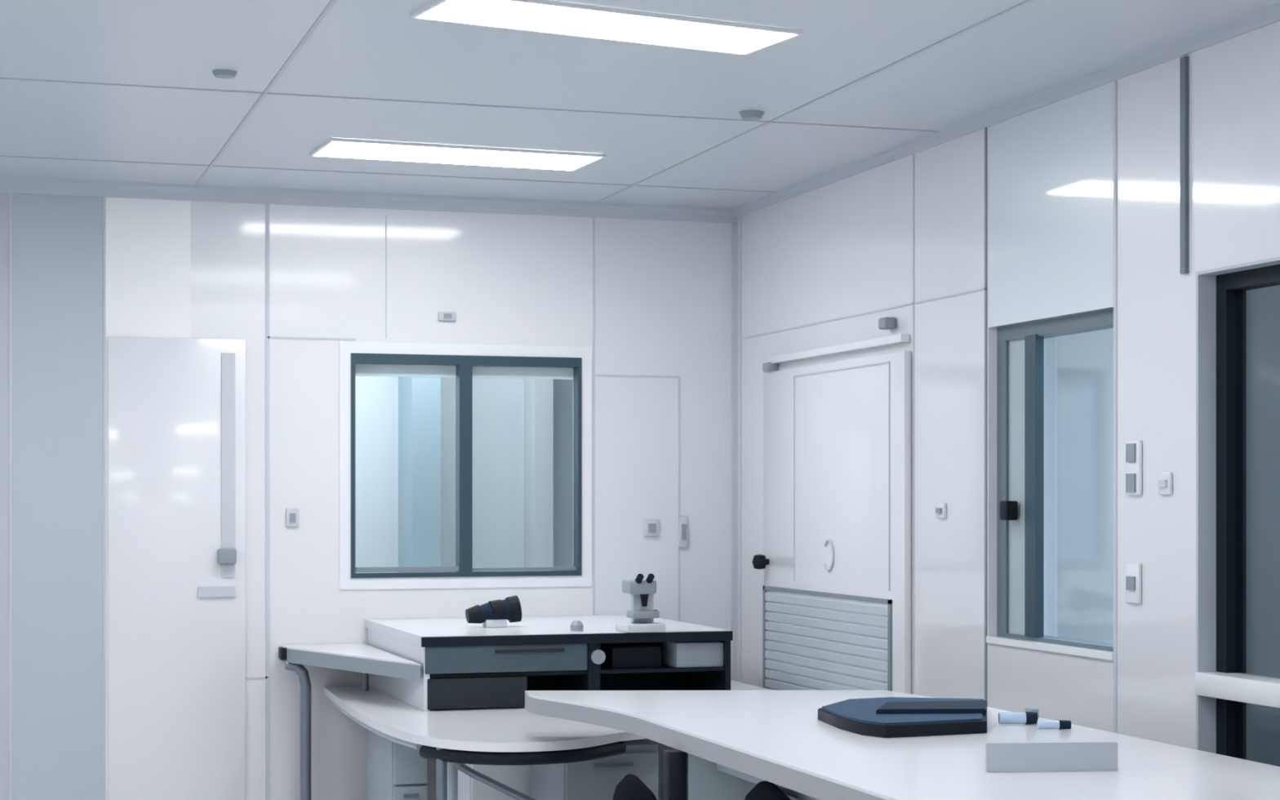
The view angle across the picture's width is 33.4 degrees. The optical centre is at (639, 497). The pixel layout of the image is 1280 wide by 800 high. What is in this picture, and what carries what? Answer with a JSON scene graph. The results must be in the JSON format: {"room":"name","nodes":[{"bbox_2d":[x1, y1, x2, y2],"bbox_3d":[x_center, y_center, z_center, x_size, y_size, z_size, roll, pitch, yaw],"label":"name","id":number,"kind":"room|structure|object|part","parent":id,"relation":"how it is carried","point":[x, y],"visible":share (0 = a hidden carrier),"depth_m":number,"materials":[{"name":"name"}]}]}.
{"room":"clean room","nodes":[
{"label":"clean room","id":0,"kind":"room"},
{"bbox_2d":[355,376,573,573],"bbox_3d":[-2.164,0.200,9.714,4.400,2.600,0.100,0,0,-18],"label":"wall","id":1,"kind":"structure","parent":0,"point":[498,404],"depth_m":10.10,"materials":[{"name":"white"}]},
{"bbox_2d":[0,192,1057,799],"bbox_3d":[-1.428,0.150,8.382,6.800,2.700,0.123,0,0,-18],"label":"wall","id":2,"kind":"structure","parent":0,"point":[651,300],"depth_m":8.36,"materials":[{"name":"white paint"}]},
{"bbox_3d":[-3.364,0.150,7.771,2.740,2.700,0.120,0,0,-18],"label":"panel","id":3,"kind":"part","parent":2,"relation":"part of","materials":[{"name":"grey"}]},
{"bbox_3d":[-1.904,0.150,8.233,0.322,2.700,0.120,0,0,-18],"label":"white panel","id":4,"kind":"part","parent":2,"relation":"part of","materials":[{"name":"white plastic"}]},
{"bbox_2d":[107,336,245,799],"bbox_3d":[-1.773,0.438,8.186,0.518,2.105,0.050,0,0,-18],"label":"door","id":5,"kind":"structure","parent":2,"relation":"in","point":[176,406],"depth_m":8.19,"materials":[{"name":"white"}]},
{"bbox_3d":[-1.635,0.363,8.238,0.141,0.040,0.011,0,0,-18],"label":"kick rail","id":6,"kind":"part","parent":5,"relation":"part of","materials":[{"name":"grey metal"}]},
{"bbox_3d":[-1.594,0.226,8.236,0.070,0.060,0.039,0,0,-18],"label":"handle","id":7,"kind":"part","parent":5,"relation":"part of","materials":[{"name":"grey metal"}]},
{"bbox_2d":[285,508,298,526],"bbox_3d":[-1.357,0.078,8.334,0.050,0.070,0.017,0,0,-18],"label":"light switch","id":8,"kind":"object","parent":2,"relation":"attached to","point":[291,514],"visible":1,"depth_m":8.33,"materials":[{"name":"grey plastic"}]},
{"bbox_2d":[0,176,737,223],"bbox_3d":[-2.070,-1.173,8.089,5.200,0.055,0.055,0,0,-18],"label":"trim","id":9,"kind":"structure","parent":2,"relation":"attached to","point":[8,184],"depth_m":8.39,"materials":[{"name":"grey"}]},
{"bbox_2d":[438,311,456,320],"bbox_3d":[-0.769,-0.725,8.516,0.070,0.035,0.025,0,0,-18],"label":"wall sensor","id":10,"kind":"object","parent":2,"relation":"attached to","point":[442,316],"visible":1,"depth_m":8.51,"materials":[{"name":"grey plastic"}]},
{"bbox_2d":[339,341,591,589],"bbox_3d":[-0.700,-0.127,8.583,1.035,0.976,0.091,0,0,-18],"label":"window","id":11,"kind":"structure","parent":2,"relation":"in","point":[463,362],"depth_m":8.54,"materials":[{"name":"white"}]},
{"bbox_3d":[-0.693,0.284,8.568,0.901,0.020,0.034,0,0,-18],"label":"sash rail","id":12,"kind":"part","parent":11,"relation":"part of","materials":[{"name":"grey metal"}]},
{"bbox_2d":[643,519,658,536],"bbox_3d":[0.047,0.123,8.776,0.065,0.070,0.021,0,0,-18],"label":"wall socket","id":13,"kind":"object","parent":2,"relation":"attached to","point":[651,526],"visible":1,"depth_m":8.77,"materials":[{"name":"grey plastic"}]},
{"bbox_3d":[0.145,0.150,8.882,0.738,2.700,0.120,0,0,-18],"label":"corner panel","id":14,"kind":"part","parent":2,"relation":"part of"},
{"bbox_2d":[678,515,688,547],"bbox_3d":[0.180,0.141,8.819,0.040,0.130,0.019,0,0,-18],"label":"light switch","id":15,"kind":"object","parent":2,"relation":"attached to","point":[682,520],"visible":1,"depth_m":8.81,"materials":[{"name":"grey plastic"}]},
{"bbox_2d":[731,223,737,681],"bbox_3d":[0.394,0.180,8.886,0.022,2.640,0.022,0,0,-18],"label":"trim","id":16,"kind":"structure","parent":2,"relation":"attached to","point":[734,226],"depth_m":8.88,"materials":[{"name":"grey"}]},
{"bbox_2d":[0,0,1279,208],"bbox_3d":[-0.508,-1.248,3.158,5.400,0.103,10.600,0,0,-18],"label":"ceiling","id":17,"kind":"structure","parent":0,"point":[127,91],"depth_m":6.25,"materials":[{"name":"grey"}]},
{"bbox_2d":[212,69,237,78],"bbox_3d":[-1.170,-1.193,6.010,0.070,0.014,0.070,0,0,-18],"label":"smoke detector","id":18,"kind":"object","parent":17,"relation":"attached to","point":[220,73],"visible":1,"depth_m":5.99,"materials":[{"name":"grey plastic"}]},
{"bbox_2d":[309,137,605,171],"bbox_3d":[-0.635,-1.194,7.434,0.974,0.010,0.344,0,0,-21],"label":"recessed light","id":19,"kind":"object","parent":17,"relation":"in","point":[341,148],"visible":1,"depth_m":7.39,"materials":[{"name":"white paint"}]},
{"bbox_2d":[409,0,804,55],"bbox_3d":[-0.075,-1.194,5.381,0.964,0.010,0.294,0,0,-28],"label":"recessed light","id":20,"kind":"object","parent":17,"relation":"in","point":[546,16],"visible":1,"depth_m":5.36,"materials":[{"name":"white paint"}]},
{"bbox_2d":[738,110,764,120],"bbox_3d":[0.348,-1.190,6.642,0.080,0.020,0.080,0,0,-18],"label":"smoke detector","id":21,"kind":"object","parent":17,"relation":"attached to","point":[750,115],"visible":1,"depth_m":6.62,"materials":[{"name":"grey plastic"}]},
{"bbox_2d":[736,21,1279,749],"bbox_3d":[2.026,0.150,3.961,0.123,2.700,10.400,0,0,-18],"label":"wall","id":22,"kind":"structure","parent":0,"point":[1070,206],"depth_m":6.44,"materials":[{"name":"white"}]},
{"bbox_2d":[751,333,911,693],"bbox_3d":[0.676,0.466,7.870,0.095,2.048,1.342,0,0,-18],"label":"door","id":23,"kind":"structure","parent":22,"relation":"in","point":[835,562],"depth_m":7.78,"materials":[{"name":"white"}]},
{"bbox_3d":[0.476,0.254,8.453,0.066,0.060,0.060,0,0,-18],"label":"knob","id":24,"kind":"part","parent":23,"relation":"part of","materials":[{"name":"black plastic"}]},
{"bbox_3d":[0.679,0.865,7.914,0.010,1.030,1.228,0,0,-18],"label":"louver frame","id":25,"kind":"part","parent":23,"relation":"part of","materials":[{"name":"grey metal"}]},
{"bbox_3d":[0.702,-0.529,7.866,0.049,0.058,1.284,0,0,-18],"label":"door rail","id":26,"kind":"part","parent":23,"relation":"part of","materials":[{"name":"white metal"}]},
{"bbox_2d":[878,316,895,329],"bbox_3d":[0.856,-0.604,7.388,0.044,0.040,0.064,0,0,-18],"label":"sensor","id":27,"kind":"object","parent":22,"relation":"attached to","point":[886,322],"visible":1,"depth_m":7.36,"materials":[{"name":"grey plastic"}]},
{"bbox_2d":[935,502,946,518],"bbox_3d":[0.988,0.042,7.016,0.017,0.050,0.060,0,0,-18],"label":"light switch","id":28,"kind":"object","parent":22,"relation":"attached to","point":[940,509],"visible":1,"depth_m":7.00,"materials":[{"name":"grey plastic"}]},
{"bbox_2d":[733,2,1279,217],"bbox_3d":[1.955,-1.183,3.938,0.033,0.033,10.400,0,0,-18],"label":"trim","id":29,"kind":"structure","parent":22,"relation":"attached to","point":[1265,16],"depth_m":6.33,"materials":[{"name":"grey"}]},
{"bbox_2d":[986,308,1113,660],"bbox_3d":[1.254,-0.040,6.353,0.112,0.990,0.770,0,0,-18],"label":"window","id":30,"kind":"structure","parent":22,"relation":"in","point":[1020,347],"depth_m":6.52,"materials":[{"name":"glass"},{"name":"blue-grey painted metal"},{"name":"white paint"}]},
{"bbox_3d":[1.176,-0.034,6.617,0.020,0.913,0.160,0,0,-18],"label":"fixed panel","id":31,"kind":"part","parent":30,"relation":"part of","materials":[{"name":"grey"}]},
{"bbox_3d":[1.222,0.445,6.343,0.038,0.020,0.770,0,0,-18],"label":"sill","id":32,"kind":"part","parent":30,"relation":"part of","materials":[{"name":"white paint"}]},
{"bbox_3d":[1.269,0.968,6.358,0.120,1.065,0.770,0,0,-18],"label":"window panel","id":33,"kind":"part","parent":22,"relation":"part of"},
{"bbox_3d":[1.269,-0.868,6.358,0.120,0.665,0.770,0,0,-18],"label":"glazed panel","id":34,"kind":"part","parent":22,"relation":"part of","materials":[{"name":"white"}]},
{"bbox_2d":[1124,440,1142,495],"bbox_3d":[1.353,-0.082,5.861,0.017,0.150,0.075,0,0,-18],"label":"light switch","id":35,"kind":"object","parent":22,"relation":"attached to","point":[1133,449],"visible":1,"depth_m":5.84,"materials":[{"name":"white paint"}]},
{"bbox_2d":[1125,562,1141,604],"bbox_3d":[1.353,0.235,5.861,0.017,0.110,0.070,0,0,-18],"label":"light switch","id":36,"kind":"object","parent":22,"relation":"attached to","point":[1133,571],"visible":1,"depth_m":5.85,"materials":[{"name":"white paint"}]},
{"bbox_2d":[1158,471,1172,494],"bbox_3d":[1.403,-0.038,5.709,0.015,0.060,0.060,0,0,-18],"label":"wall socket","id":37,"kind":"object","parent":22,"relation":"attached to","point":[1165,479],"visible":1,"depth_m":5.70,"materials":[{"name":"grey plastic"}]},
{"bbox_2d":[1180,56,1188,274],"bbox_3d":[1.434,-0.875,5.618,0.013,0.570,0.024,0,0,-18],"label":"trim","id":38,"kind":"structure","parent":22,"relation":"attached to","point":[1184,60],"depth_m":5.61,"materials":[{"name":"grey metal"}]},
{"bbox_2d":[1195,257,1279,759],"bbox_3d":[1.589,0.062,5.333,0.119,1.305,0.545,0,0,-18],"label":"window","id":39,"kind":"structure","parent":22,"relation":"in","point":[1224,687],"depth_m":5.56,"materials":[{"name":"black metal"}]},
{"bbox_2d":[1057,328,1113,644],"bbox_3d":[2.860,0.200,6.270,0.100,2.600,6.700,0,0,-18],"label":"wall","id":40,"kind":"structure","parent":0,"point":[1085,360],"depth_m":9.12,"materials":[{"name":"white"}]},
{"bbox_2d":[1246,284,1279,766],"bbox_3d":[2.178,0.200,5.973,1.378,2.600,0.080,0,0,-18],"label":"wall","id":41,"kind":"structure","parent":0,"point":[1263,304],"depth_m":5.78,"materials":[{"name":"grey"}]},
{"bbox_3d":[-0.508,1.550,3.158,5.200,0.100,10.400,0,0,-18],"label":"floor","id":42,"kind":"structure","parent":0,"visible":0},
{"bbox_2d":[278,643,420,799],"bbox_3d":[-1.088,1.038,7.850,0.344,0.925,1.095,0,0,-18],"label":"side table","id":43,"kind":"object","parent":42,"relation":"on","point":[362,658],"visible":1,"depth_m":8.09,"materials":[{"name":"white laminate"},{"name":"steel"}]},
{"bbox_3d":[-1.317,1.060,8.217,0.100,0.880,0.045,0,0,1],"label":"leg","id":44,"kind":"part","parent":43,"relation":"part of","materials":[{"name":"silver metal"}]},
{"bbox_3d":[-1.054,0.687,8.178,0.027,0.104,0.028,0,0,-18],"label":"leg","id":45,"kind":"part","parent":43,"relation":"part of","materials":[{"name":"silver metal"}]},
{"bbox_2d":[368,729,427,799],"bbox_3d":[-0.902,1.157,7.956,0.136,0.685,0.514,0,0,-18],"label":"base cabinet","id":46,"kind":"object","parent":42,"relation":"on","point":[396,771],"visible":0.51,"depth_m":7.74,"materials":[{"name":"grey laminate"}]},
{"bbox_3d":[-0.832,0.939,7.733,0.124,0.197,0.019,0,0,-18],"label":"drawer","id":47,"kind":"part","parent":46,"relation":"part of","materials":[{"name":"grey"}]},
{"bbox_3d":[-0.832,1.143,7.733,0.124,0.197,0.019,0,0,-18],"label":"drawer","id":48,"kind":"part","parent":46,"relation":"part of","materials":[{"name":"grey laminate"}]},
{"bbox_3d":[-0.827,1.079,7.717,0.054,0.012,0.014,0,0,-18],"label":"handle","id":49,"kind":"part","parent":46,"relation":"part of","materials":[{"name":"silver metal"}]},
{"bbox_2d":[457,763,530,799],"bbox_3d":[-0.526,1.163,7.498,0.254,0.675,0.514,0,0,-18],"label":"base cabinet","id":50,"kind":"object","parent":42,"relation":"on","point":[517,777],"visible":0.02,"depth_m":7.26,"materials":[{"name":"white laminate"}]},
{"bbox_2d":[324,680,769,799],"bbox_3d":[-0.172,1.120,7.608,1.671,0.760,2.111,0,0,-18],"label":"curved desk","id":51,"kind":"object","parent":42,"relation":"on","point":[454,738],"visible":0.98,"depth_m":6.73,"materials":[{"name":"white laminate"},{"name":"steel"}]},
{"bbox_3d":[-0.969,0.780,7.502,0.070,0.023,1.686,0,0,-18],"label":"edge rail","id":52,"kind":"part","parent":51,"relation":"part of","materials":[{"name":"grey laminate"}]},
{"bbox_3d":[-0.611,1.135,6.577,0.033,0.731,0.034,0,0,-18],"label":"leg","id":53,"kind":"part","parent":51,"relation":"part of","materials":[{"name":"silver metal"}]},
{"bbox_3d":[-0.590,1.135,6.710,0.033,0.731,0.034,0,0,-18],"label":"leg","id":54,"kind":"part","parent":51,"relation":"part of","materials":[{"name":"grey metal"}]},
{"bbox_2d":[364,614,733,711],"bbox_3d":[-0.376,0.592,8.071,1.143,0.295,1.109,0,0,-18],"label":"base cabinet","id":55,"kind":"object","parent":51,"relation":"on","point":[464,664],"depth_m":7.57,"materials":[{"name":"white laminate"}]},
{"bbox_3d":[-0.903,0.626,7.915,0.020,0.226,1.087,0,0,-18],"label":"panel","id":56,"kind":"part","parent":55,"relation":"part of","materials":[{"name":"white laminate"}]},
{"bbox_3d":[-0.569,0.682,7.454,0.356,0.106,0.014,0,0,-18],"label":"drawer","id":57,"kind":"part","parent":55,"relation":"part of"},
{"bbox_2d":[465,595,521,627],"bbox_3d":[-0.545,0.421,7.913,0.205,0.117,0.100,0,0,-18],"label":"lens","id":58,"kind":"object","parent":55,"relation":"on","point":[495,613],"visible":1,"depth_m":7.89,"materials":[{"name":"black plastic"}]},
{"bbox_2d":[505,595,521,622],"bbox_3d":[-0.471,0.413,7.937,0.050,0.102,0.100,0,0,-18],"label":"hood","id":59,"kind":"object","parent":58,"relation":"attached to","point":[513,605],"depth_m":7.90,"materials":[{"name":"black plastic"}]},
{"bbox_3d":[-0.467,0.564,7.483,0.583,0.095,0.020,0,0,-18],"label":"drawer","id":60,"kind":"part","parent":55,"relation":"part of","materials":[{"name":"metal"}]},
{"bbox_3d":[-0.386,0.537,7.492,0.250,0.010,0.011,0,0,-18],"label":"handle","id":61,"kind":"part","parent":55,"relation":"part of","materials":[{"name":"black metal"}]},
{"bbox_3d":[-0.335,0.626,7.992,1.111,0.226,0.010,0,0,-18],"label":"panel","id":62,"kind":"part","parent":55,"relation":"part of","materials":[{"name":"black laminate"}]},
{"bbox_3d":[-0.228,0.462,7.700,0.048,0.036,0.048,0,0,-18],"label":"lens cap","id":63,"kind":"part","parent":55,"relation":"part of","materials":[{"name":"grey plastic"}]},
{"bbox_3d":[-0.278,0.621,7.779,1.091,0.012,0.430,0,0,-18],"label":"shelf","id":64,"kind":"part","parent":55,"relation":"part of","materials":[{"name":"black metal"}]},
{"bbox_2d":[600,643,661,668],"bbox_3d":[-0.044,0.577,7.806,0.187,0.074,0.220,0,0,-18],"label":"storage box","id":65,"kind":"object","parent":55,"relation":"on","point":[618,655],"visible":0.79,"depth_m":7.71,"materials":[{"name":"black plastic"}]},
{"bbox_2d":[615,573,665,632],"bbox_3d":[0.003,0.375,7.662,0.147,0.210,0.150,0,0,-18],"label":"microscope","id":66,"kind":"object","parent":55,"relation":"on","point":[642,613],"visible":1,"depth_m":7.62,"materials":[{"name":"grey plastic"}]},
{"bbox_3d":[0.008,0.380,7.708,0.080,0.140,0.035,0,0,-18],"label":"arm","id":67,"kind":"part","parent":66,"relation":"part of","materials":[{"name":"grey plastic"}]},
{"bbox_2d":[655,640,723,667],"bbox_3d":[0.180,0.570,7.840,0.182,0.090,0.250,0,0,-18],"label":"storage box","id":68,"kind":"object","parent":55,"relation":"on","point":[699,654],"visible":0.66,"depth_m":7.73,"materials":[{"name":"grey plastic"}]},
{"bbox_3d":[0.155,0.626,8.251,0.020,0.226,1.087,0,0,-18],"label":"panel","id":69,"kind":"part","parent":55,"relation":"part of","materials":[{"name":"black laminate"}]},
{"bbox_2d":[530,738,658,799],"bbox_3d":[-0.150,1.150,7.069,0.320,0.700,0.454,0,0,-18],"label":"base cabinet","id":70,"kind":"object","parent":42,"relation":"on","point":[598,779],"visible":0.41,"depth_m":6.88,"materials":[{"name":"grey painted metal"}]},
{"bbox_3d":[-0.089,1.136,6.875,0.308,0.622,0.019,0,0,-18],"label":"drawer","id":71,"kind":"part","parent":70,"relation":"part of","materials":[{"name":"grey"}]},
{"bbox_3d":[-0.084,0.859,6.860,0.128,0.012,0.014,0,0,-18],"label":"handle","id":72,"kind":"part","parent":70,"relation":"part of","materials":[{"name":"silver metal"}]},
{"bbox_2d":[613,773,657,799],"bbox_3d":[0.196,1.129,5.950,0.559,0.739,0.526,0,0,-18],"label":"chair","id":73,"kind":"object","parent":42,"relation":"on","point":[631,787],"visible":1,"depth_m":5.81,"materials":[{"name":"black plastic"}]},
{"bbox_2d":[744,781,791,799],"bbox_3d":[0.519,1.085,5.127,0.559,0.829,0.526,0,0,-18],"label":"chair","id":74,"kind":"object","parent":42,"relation":"on","point":[763,790],"visible":0.96,"depth_m":5.02,"materials":[{"name":"black plastic"}]},
{"bbox_2d":[524,689,1279,799],"bbox_3d":[0.819,1.050,4.772,1.154,0.900,4.276,0,0,-18],"label":"work table","id":75,"kind":"object","parent":42,"relation":"on","point":[726,743],"visible":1,"depth_m":5.13,"materials":[{"name":"white laminate"},{"name":"steel"}]},
{"bbox_3d":[0.090,1.078,5.532,0.048,0.844,0.048,0,0,-18],"label":"leg","id":76,"kind":"part","parent":75,"relation":"part of","materials":[{"name":"black plastic"}]},
{"bbox_3d":[0.547,0.953,5.667,0.893,0.594,0.020,0,0,-18],"label":"panel","id":77,"kind":"part","parent":75,"relation":"part of","materials":[{"name":"grey laminate"}]},
{"bbox_3d":[0.654,0.680,4.141,0.030,0.049,2.933,0,0,-18],"label":"rail","id":78,"kind":"part","parent":75,"relation":"part of","materials":[{"name":"grey"}]},
{"bbox_2d":[817,697,986,737],"bbox_3d":[0.696,0.576,5.687,0.452,0.048,0.741,0,0,9],"label":"instrument case","id":79,"kind":"object","parent":75,"relation":"on","point":[882,717],"visible":1,"depth_m":5.53,"materials":[{"name":"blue plastic"}]},
{"bbox_2d":[998,711,1037,724],"bbox_3d":[0.999,0.583,5.643,0.100,0.034,0.034,0,0,0],"label":"tube","id":80,"kind":"object","parent":75,"relation":"on","point":[1004,717],"visible":0.97,"depth_m":5.63,"materials":[{"name":"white plastic"}]},
{"bbox_2d":[1025,706,1038,719],"bbox_3d":[1.063,0.585,5.788,0.024,0.030,0.040,0,0,-18],"label":"clip","id":81,"kind":"object","parent":75,"relation":"on","point":[1029,708],"visible":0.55,"depth_m":5.77,"materials":[{"name":"grey plastic"}]},
{"bbox_2d":[985,742,1117,772],"bbox_3d":[0.904,0.569,4.681,0.292,0.062,0.012,0,0,-5],"label":"box","id":82,"kind":"object","parent":75,"relation":"on","point":[1060,756],"visible":1,"depth_m":4.67,"materials":[{"name":"grey"}]},
{"bbox_2d":[1036,720,1071,729],"bbox_3d":[1.071,0.588,5.521,0.085,0.024,0.024,0,0,0],"label":"tube","id":83,"kind":"object","parent":75,"relation":"on","point":[1060,724],"visible":1,"depth_m":5.51,"materials":[{"name":"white plastic"}]},
{"bbox_3d":[-1.956,1.550,9.057,4.400,0.100,1.478,0,0,-18],"label":"floor","id":84,"kind":"structure","parent":0,"visible":0},
{"bbox_2d":[398,376,440,572],"bbox_3d":[-1.020,0.205,9.855,0.133,2.590,0.319,0,0,-18],"label":"column","id":85,"kind":"structure","parent":84,"relation":"on","point":[419,397],"depth_m":9.71,"materials":[{"name":"blue"}]},
{"bbox_2d":[524,378,553,571],"bbox_3d":[-0.480,0.205,10.089,0.090,2.590,0.199,0,0,-18],"label":"column","id":86,"kind":"structure","parent":84,"relation":"on","point":[538,393],"depth_m":10.00,"materials":[{"name":"white"}]}
]}

